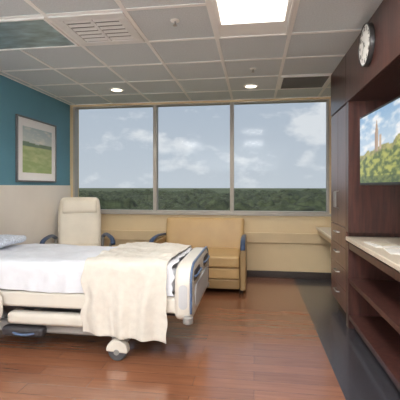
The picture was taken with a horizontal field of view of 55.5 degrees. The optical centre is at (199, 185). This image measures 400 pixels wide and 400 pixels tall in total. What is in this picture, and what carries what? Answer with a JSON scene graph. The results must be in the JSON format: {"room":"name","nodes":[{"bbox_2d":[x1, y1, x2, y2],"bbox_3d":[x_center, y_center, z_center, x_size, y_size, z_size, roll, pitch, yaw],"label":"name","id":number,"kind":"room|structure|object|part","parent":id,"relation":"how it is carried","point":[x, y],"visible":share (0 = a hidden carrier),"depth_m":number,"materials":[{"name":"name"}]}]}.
{"room":"hospital room","nodes":[
{"label":"hospital room","id":0,"kind":"room"},
{"bbox_2d":[0,75,69,184],"bbox_3d":[-2.600,0.030,2.389,0.120,2.600,7.200,0,0,8],"label":"wall","id":1,"kind":"structure","parent":0,"point":[15,97],"depth_m":4.77,"materials":[{"name":"teal paint"}]},
{"bbox_2d":[0,185,70,244],"bbox_3d":[-2.534,0.660,2.380,0.012,1.340,7.200,0,0,8],"label":"wall panel","id":2,"kind":"object","parent":1,"relation":"attached to","point":[29,211],"visible":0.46,"depth_m":4.90,"materials":[{"name":"beige paint"}]},
{"bbox_2d":[15,114,56,182],"bbox_3d":[-2.148,-0.460,5.032,0.030,0.820,0.920,0,0,8],"label":"framed picture","id":3,"kind":"object","parent":1,"relation":"attached to","point":[35,140],"visible":1,"depth_m":4.95,"materials":[{"name":"paper"}]},
{"bbox_2d":[23,126,51,173],"bbox_3d":[-2.144,-0.460,5.032,0.001,0.580,0.680,0,0,8],"label":"print","id":4,"kind":"object","parent":3,"relation":"attached to","point":[37,144],"depth_m":5.02},
{"bbox_2d":[0,0,382,103],"bbox_3d":[-0.352,-1.320,2.146,4.600,0.100,7.550,0,0,8],"label":"ceiling","id":5,"kind":"structure","parent":0,"point":[312,15],"depth_m":3.67,"materials":[{"name":"tile"}]},
{"bbox_2d":[0,17,78,50],"bbox_3d":[-1.712,-1.260,3.208,1.188,0.020,0.578,0,0,8],"label":"ceiling panel","id":6,"kind":"object","parent":5,"relation":"in","point":[34,32],"visible":1,"depth_m":3.18,"materials":[{"name":"teal metal"}]},
{"bbox_2d":[48,11,144,45],"bbox_3d":[-0.806,-1.261,3.079,0.578,0.018,0.578,0,0,8],"label":"ceiling vent","id":7,"kind":"object","parent":5,"relation":"in","point":[108,28],"visible":1,"depth_m":3.04,"materials":[{"name":"grey metal"}]},
{"bbox_3d":[-0.806,-1.268,3.079,0.428,0.004,0.428,0,0,8],"label":"plate","id":8,"kind":"part","parent":7,"relation":"part of","materials":[{"name":"grey metal"}]},
{"bbox_2d":[109,88,123,91],"bbox_3d":[-1.097,-1.262,5.004,0.189,0.016,0.189,0,0,8],"label":"recessed light","id":9,"kind":"object","parent":5,"relation":"in","point":[110,89],"visible":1,"depth_m":4.97,"materials":[{"name":"white metal"}]},
{"bbox_2d":[170,18,179,26],"bbox_3d":[-0.192,-1.250,2.916,0.072,0.040,0.072,0,0,8],"label":"sprinkler head","id":10,"kind":"object","parent":5,"relation":"attached to","point":[174,20],"visible":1,"depth_m":2.91},
{"bbox_2d":[0,0,361,104],"bbox_3d":[-0.362,-1.272,2.072,4.400,0.017,7.200,0,0,8],"label":"grid","id":11,"kind":"object","parent":5,"relation":"attached to","point":[207,3],"visible":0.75,"depth_m":3.83,"materials":[{"name":"white metal"}]},
{"bbox_2d":[243,84,257,87],"bbox_3d":[0.644,-1.262,4.817,0.189,0.016,0.189,0,0,8],"label":"recessed light","id":12,"kind":"object","parent":5,"relation":"in","point":[246,85],"visible":1,"depth_m":4.79,"materials":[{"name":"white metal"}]},
{"bbox_2d":[209,0,295,38],"bbox_3d":[0.359,-1.260,2.605,0.578,0.020,1.188,0,0,8],"label":"recessed light","id":13,"kind":"object","parent":5,"relation":"in","point":[232,18],"visible":1,"depth_m":2.83,"materials":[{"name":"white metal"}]},
{"bbox_2d":[278,75,330,89],"bbox_3d":[1.263,-1.263,4.633,0.578,0.014,0.578,0,0,8],"label":"ceiling vent","id":14,"kind":"object","parent":5,"relation":"in","point":[308,81],"visible":0.88,"depth_m":4.61,"materials":[{"name":"white metal"}]},
{"bbox_2d":[0,277,399,399],"bbox_3d":[-0.352,1.380,2.146,4.600,0.100,7.550,0,0,8],"label":"floor","id":15,"kind":"structure","parent":0,"point":[279,338],"depth_m":2.93,"materials":[{"name":"brown wood"}]},
{"bbox_2d":[40,197,114,246],"bbox_3d":[-1.643,0.746,5.170,0.919,1.169,0.870,0,0,-16],"label":"recliner chair","id":16,"kind":"object","parent":15,"relation":"on","point":[79,218],"visible":0.47,"depth_m":5.37,"materials":[{"name":"beige leather"}]},
{"bbox_3d":[-1.981,0.702,4.993,0.070,0.122,0.723,0,0,-7],"label":"armrest","id":17,"kind":"part","parent":16,"relation":"part of","materials":[{"name":"blue plastic"}]},
{"bbox_3d":[-1.728,0.533,5.466,0.590,0.743,0.254,0,0,-16],"label":"backrest","id":18,"kind":"part","parent":16,"relation":"part of","materials":[{"name":"beige leather"}]},
{"bbox_3d":[-1.625,0.890,5.106,0.540,0.170,0.600,0,0,-16],"label":"seat","id":19,"kind":"part","parent":16,"relation":"part of","materials":[{"name":"beige leather"}]},
{"bbox_3d":[-1.313,0.970,5.200,0.123,0.536,0.665,0,0,-25],"label":"arm frame","id":20,"kind":"part","parent":16,"relation":"part of","materials":[{"name":"grey metal"}]},
{"bbox_3d":[-1.263,0.702,5.197,0.070,0.122,0.723,0,0,-25],"label":"armrest","id":21,"kind":"part","parent":16,"relation":"part of","materials":[{"name":"blue plastic"}]},
{"bbox_2d":[0,246,209,360],"bbox_3d":[-1.115,0.790,3.451,2.341,1.080,1.095,0,0,8],"label":"hospital bed","id":22,"kind":"object","parent":15,"relation":"on","point":[58,313],"visible":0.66,"depth_m":3.01,"materials":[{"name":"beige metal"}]},
{"bbox_3d":[-1.910,0.955,3.049,0.707,0.297,0.048,0,0,8],"label":"rail","id":23,"kind":"part","parent":22,"relation":"part of","materials":[{"name":"beige plastic"}]},
{"bbox_3d":[-1.160,1.150,3.458,1.570,0.120,0.920,0,0,8],"label":"frame","id":24,"kind":"part","parent":22,"relation":"part of","materials":[{"name":"grey metal"}]},
{"bbox_3d":[-1.135,0.955,3.454,2.020,0.130,0.680,0,0,8],"label":"frame","id":25,"kind":"part","parent":22,"relation":"part of","materials":[{"name":"metal"}]},
{"bbox_2d":[106,338,129,353],"bbox_3d":[-0.627,1.217,2.907,0.169,0.099,0.072,0,0,8],"label":"hood","id":26,"kind":"object","parent":22,"relation":"attached to","point":[115,346],"depth_m":2.87,"materials":[{"name":"beige plastic"}]},
{"bbox_2d":[172,253,187,291],"bbox_3d":[-1.155,0.731,3.457,2.060,0.213,0.880,0,0,8],"label":"mattress","id":27,"kind":"object","parent":22,"relation":"on","point":[174,267],"visible":0.12,"depth_m":2.96,"materials":[{"name":"white fabric"}]},
{"bbox_2d":[0,243,191,295],"bbox_3d":[-1.076,0.713,3.440,1.930,0.254,0.939,0,0,8],"label":"sheet","id":28,"kind":"object","parent":27,"relation":"on","point":[48,268],"visible":0.57,"depth_m":3.04,"materials":[{"name":"white fabric"}]},
{"bbox_2d":[0,235,25,246],"bbox_3d":[-1.980,0.531,3.618,0.406,0.107,0.579,0,0,8],"label":"pillow","id":29,"kind":"object","parent":28,"relation":"on","point":[5,240],"visible":1,"depth_m":3.63,"materials":[{"name":"fabric"}]},
{"bbox_2d":[80,242,190,343],"bbox_3d":[-0.504,0.857,3.347,0.712,0.612,1.067,0,0,8],"label":"blanket","id":30,"kind":"object","parent":28,"relation":"on","point":[124,286],"visible":0.91,"depth_m":2.88,"materials":[{"name":"beige fabric"}]},
{"bbox_3d":[-0.054,0.794,3.300,0.135,0.412,1.020,0,0,8],"label":"footboard","id":31,"kind":"part","parent":22,"relation":"part of","materials":[{"name":"beige plastic"}]},
{"bbox_3d":[0.005,0.758,3.292,0.020,0.363,1.039,0,0,8],"label":"edge trim","id":32,"kind":"part","parent":22,"relation":"part of","materials":[{"name":"blue plastic"}]},
{"bbox_3d":[0.018,0.850,3.290,0.010,0.180,0.760,0,0,8],"label":"inset panel","id":33,"kind":"part","parent":22,"relation":"part of","materials":[{"name":"plastic"}]},
{"bbox_2d":[149,217,246,293],"bbox_3d":[0.007,0.889,5.096,1.220,0.883,0.879,0,0,8],"label":"loveseat","id":34,"kind":"object","parent":15,"relation":"on","point":[225,239],"visible":0.57,"depth_m":5.28,"materials":[{"name":"beige leather"}]},
{"bbox_3d":[-0.567,0.716,5.145,0.060,0.129,0.815,0,0,8],"label":"armrest","id":35,"kind":"part","parent":34,"relation":"part of","materials":[{"name":"blue plastic"}]},
{"bbox_3d":[-0.560,0.993,5.196,0.070,0.575,0.809,0,0,8],"label":"arm panel","id":36,"kind":"part","parent":34,"relation":"part of","materials":[{"name":"beige plastic"}]},
{"bbox_3d":[0.072,0.684,5.419,1.113,0.473,0.222,0,0,8],"label":"backrest","id":37,"kind":"part","parent":34,"relation":"part of","materials":[{"name":"beige plastic"}]},
{"bbox_3d":[-0.004,0.932,5.021,1.070,0.161,0.660,0,0,8],"label":"seat","id":38,"kind":"part","parent":34,"relation":"part of","materials":[{"name":"beige plastic"}]},
{"bbox_3d":[-0.045,1.208,4.727,1.060,0.115,0.032,0,0,8],"label":"panel","id":39,"kind":"part","parent":34,"relation":"part of","materials":[{"name":"beige plastic"}]},
{"bbox_3d":[-0.046,1.077,4.726,1.060,0.125,0.035,0,0,8],"label":"panel","id":40,"kind":"part","parent":34,"relation":"part of","materials":[{"name":"beige plastic"}]},
{"bbox_3d":[0.572,0.716,4.984,0.060,0.129,0.815,0,0,8],"label":"armrest","id":41,"kind":"part","parent":34,"relation":"part of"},
{"bbox_3d":[0.579,0.993,5.034,0.070,0.575,0.809,0,0,8],"label":"arm panel","id":42,"kind":"part","parent":34,"relation":"part of","materials":[{"name":"beige plastic"}]},
{"bbox_2d":[331,105,399,312],"bbox_3d":[1.761,0.270,3.937,0.711,2.119,0.708,0,0,8],"label":"tall cabinet","id":43,"kind":"object","parent":15,"relation":"on","point":[338,121],"visible":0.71,"depth_m":3.90,"materials":[{"name":"brown wood"}]},
{"bbox_3d":[1.479,-0.190,4.155,0.020,1.180,0.349,0,0,8],"label":"door","id":44,"kind":"part","parent":43,"relation":"part of","materials":[{"name":"brown wood"}]},
{"bbox_3d":[1.455,0.708,3.981,0.020,0.201,0.700,0,0,8],"label":"drawer","id":45,"kind":"part","parent":43,"relation":"part of","materials":[{"name":"brown wood"}]},
{"bbox_3d":[1.455,0.912,3.981,0.020,0.201,0.700,0,0,8],"label":"drawer","id":46,"kind":"part","parent":43,"relation":"part of","materials":[{"name":"brown wood"}]},
{"bbox_3d":[1.455,1.117,3.981,0.020,0.201,0.700,0,0,8],"label":"drawer","id":47,"kind":"part","parent":43,"relation":"part of","materials":[{"name":"brown wood"}]},
{"bbox_3d":[1.455,0.505,3.981,0.020,0.196,0.700,0,0,8],"label":"drawer","id":48,"kind":"part","parent":43,"relation":"part of","materials":[{"name":"brown wood"}]},
{"bbox_3d":[1.430,-0.190,3.806,0.020,1.180,0.347,0,0,8],"label":"door","id":49,"kind":"part","parent":43,"relation":"part of","materials":[{"name":"brown wood"}]},
{"bbox_2d":[346,100,399,391],"bbox_3d":[1.525,0.270,2.149,0.675,2.119,2.885,0,0,8],"label":"wall unit","id":50,"kind":"object","parent":15,"relation":"on","point":[372,286],"depth_m":3.50,"materials":[{"name":"brown wood"}]},
{"bbox_3d":[1.643,0.929,3.547,0.515,0.799,0.085,0,0,8],"label":"panel","id":51,"kind":"part","parent":50,"relation":"part of","materials":[{"name":"brown wood"}]},
{"bbox_2d":[346,236,399,271],"bbox_3d":[1.443,0.499,2.161,0.520,0.038,2.885,0,0,8],"label":"countertop","id":52,"kind":"structure","parent":50,"relation":"on","point":[393,260],"depth_m":2.97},
{"bbox_2d":[364,242,399,247],"bbox_3d":[1.478,0.475,3.083,0.200,0.008,0.260,0,0,4],"label":"booklet","id":53,"kind":"object","parent":52,"relation":"on","point":[368,243],"visible":0.7,"depth_m":2.96,"materials":[{"name":"white paper"}]},
{"bbox_2d":[371,242,397,245],"bbox_3d":[1.487,0.467,3.071,0.130,0.006,0.180,0,0,-3],"label":"booklet","id":54,"kind":"object","parent":53,"relation":"on","point":[377,243],"visible":1,"depth_m":3.06,"materials":[{"name":"white paper"}]},
{"bbox_2d":[384,248,399,254],"bbox_3d":[1.463,0.476,2.762,0.190,0.006,0.240,0,0,15],"label":"booklet","id":55,"kind":"object","parent":52,"relation":"on","point":[390,250],"visible":1,"depth_m":2.79,"materials":[{"name":"white paper"}]},
{"bbox_2d":[349,315,399,389],"bbox_3d":[1.448,1.220,2.158,0.511,0.040,2.710,0,0,8],"label":"shelf","id":56,"kind":"object","parent":50,"relation":"attached to","point":[383,340],"depth_m":2.97,"materials":[{"name":"brown wood"}]},
{"bbox_2d":[349,279,399,333],"bbox_3d":[1.448,0.880,2.158,0.511,0.040,2.710,0,0,8],"label":"shelf","id":57,"kind":"object","parent":50,"relation":"attached to","point":[383,295],"depth_m":2.98,"materials":[{"name":"brown wood"}]},
{"bbox_2d":[360,96,399,184],"bbox_3d":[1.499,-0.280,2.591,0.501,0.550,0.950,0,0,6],"label":"television","id":58,"kind":"object","parent":50,"relation":"attached to","point":[379,128],"visible":1,"depth_m":2.62,"materials":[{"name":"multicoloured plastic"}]},
{"bbox_2d":[70,97,331,272],"bbox_3d":[0.158,0.030,5.735,4.600,2.600,0.200,0,0,8],"label":"wall","id":59,"kind":"structure","parent":0,"point":[260,256],"depth_m":5.52,"materials":[{"name":"beige paint"}]},
{"bbox_2d":[73,104,154,211],"bbox_3d":[-1.327,-0.420,5.900,1.313,1.630,0.110,0,0,8],"label":"window","id":60,"kind":"structure","parent":59,"relation":"in","point":[75,109],"depth_m":5.93,"materials":[{"name":"beige metal"}]},
{"bbox_2d":[155,102,231,212],"bbox_3d":[-0.100,-0.420,5.726,1.164,1.630,0.110,0,0,8],"label":"window","id":61,"kind":"structure","parent":59,"relation":"in","point":[219,103],"depth_m":5.70,"materials":[{"name":"beige metal"}]},
{"bbox_2d":[101,230,330,243],"bbox_3d":[0.147,0.750,5.618,4.350,0.150,0.035,0,0,8],"label":"wall rail","id":62,"kind":"object","parent":59,"relation":"attached to","point":[252,237],"depth_m":5.50,"materials":[{"name":"beige wood"}]},
{"bbox_2d":[101,212,330,215],"bbox_3d":[-0.068,0.412,5.709,3.900,0.035,0.155,0,0,8],"label":"window sill","id":63,"kind":"structure","parent":59,"relation":"attached to","point":[149,213],"depth_m":5.58,"materials":[{"name":"beige metal"}]},
{"bbox_2d":[232,99,328,213],"bbox_3d":[1.160,-0.420,5.547,1.383,1.630,0.110,0,0,8],"label":"window","id":64,"kind":"structure","parent":59,"relation":"in","point":[315,100],"depth_m":5.47,"materials":[{"name":"beige metal"}]},
{"bbox_2d":[247,270,330,279],"bbox_3d":[0.149,1.280,5.629,4.388,0.100,0.012,0,0,8],"label":"baseboard","id":65,"kind":"structure","parent":59,"relation":"attached to","point":[250,273],"depth_m":5.46,"materials":[{"name":"rubber"}]},
{"bbox_3d":[1.875,0.030,1.754,0.120,2.600,7.200,0,0,8],"label":"wall","id":66,"kind":"structure","parent":0,"visible":0},
{"bbox_2d":[316,227,330,242],"bbox_3d":[1.905,0.627,4.812,0.678,0.095,1.055,0,0,8],"label":"shelf","id":67,"kind":"object","parent":66,"relation":"attached to","point":[325,232],"visible":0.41,"depth_m":4.92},
{"bbox_2d":[331,0,399,115],"bbox_3d":[1.573,-1.026,2.503,0.679,0.469,3.600,0,0,8],"label":"upper cabinet","id":68,"kind":"object","parent":66,"relation":"attached to","point":[350,81],"visible":0.78,"depth_m":2.91,"materials":[{"name":"brown wood"}]},
{"bbox_3d":[1.452,-1.026,3.980,0.024,0.469,0.706,0,0,8],"label":"panel","id":69,"kind":"part","parent":68,"relation":"part of","materials":[{"name":"brown wood"}]},
{"bbox_2d":[358,22,374,66],"bbox_3d":[1.268,-1.075,2.900,0.036,0.320,0.320,0,0,8],"label":"wall clock","id":70,"kind":"object","parent":68,"relation":"attached to","point":[366,46],"visible":1,"depth_m":2.85,"materials":[{"name":"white plastic"}]},
{"bbox_3d":[1.277,-1.026,2.743,0.024,0.469,1.786,0,0,8],"label":"panel","id":71,"kind":"part","parent":68,"relation":"part of","materials":[{"name":"brown wood"}]},
{"label":"outside","id":72,"kind":"structure","parent":0,"visible":0},
{"bbox_2d":[79,188,325,193],"bbox_3d":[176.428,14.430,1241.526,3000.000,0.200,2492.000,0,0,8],"label":"ground","id":73,"kind":"structure","parent":72,"point":[218,190],"depth_m":1555.91,"materials":[{"name":"green plant"}]},
{"bbox_2d":[79,188,325,210],"bbox_3d":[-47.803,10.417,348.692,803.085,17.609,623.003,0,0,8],"label":"trees","id":74,"kind":"object","parent":73,"relation":"on","point":[308,199],"visible":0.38,"depth_m":138.70,"materials":[{"name":"green plant"}]}
]}

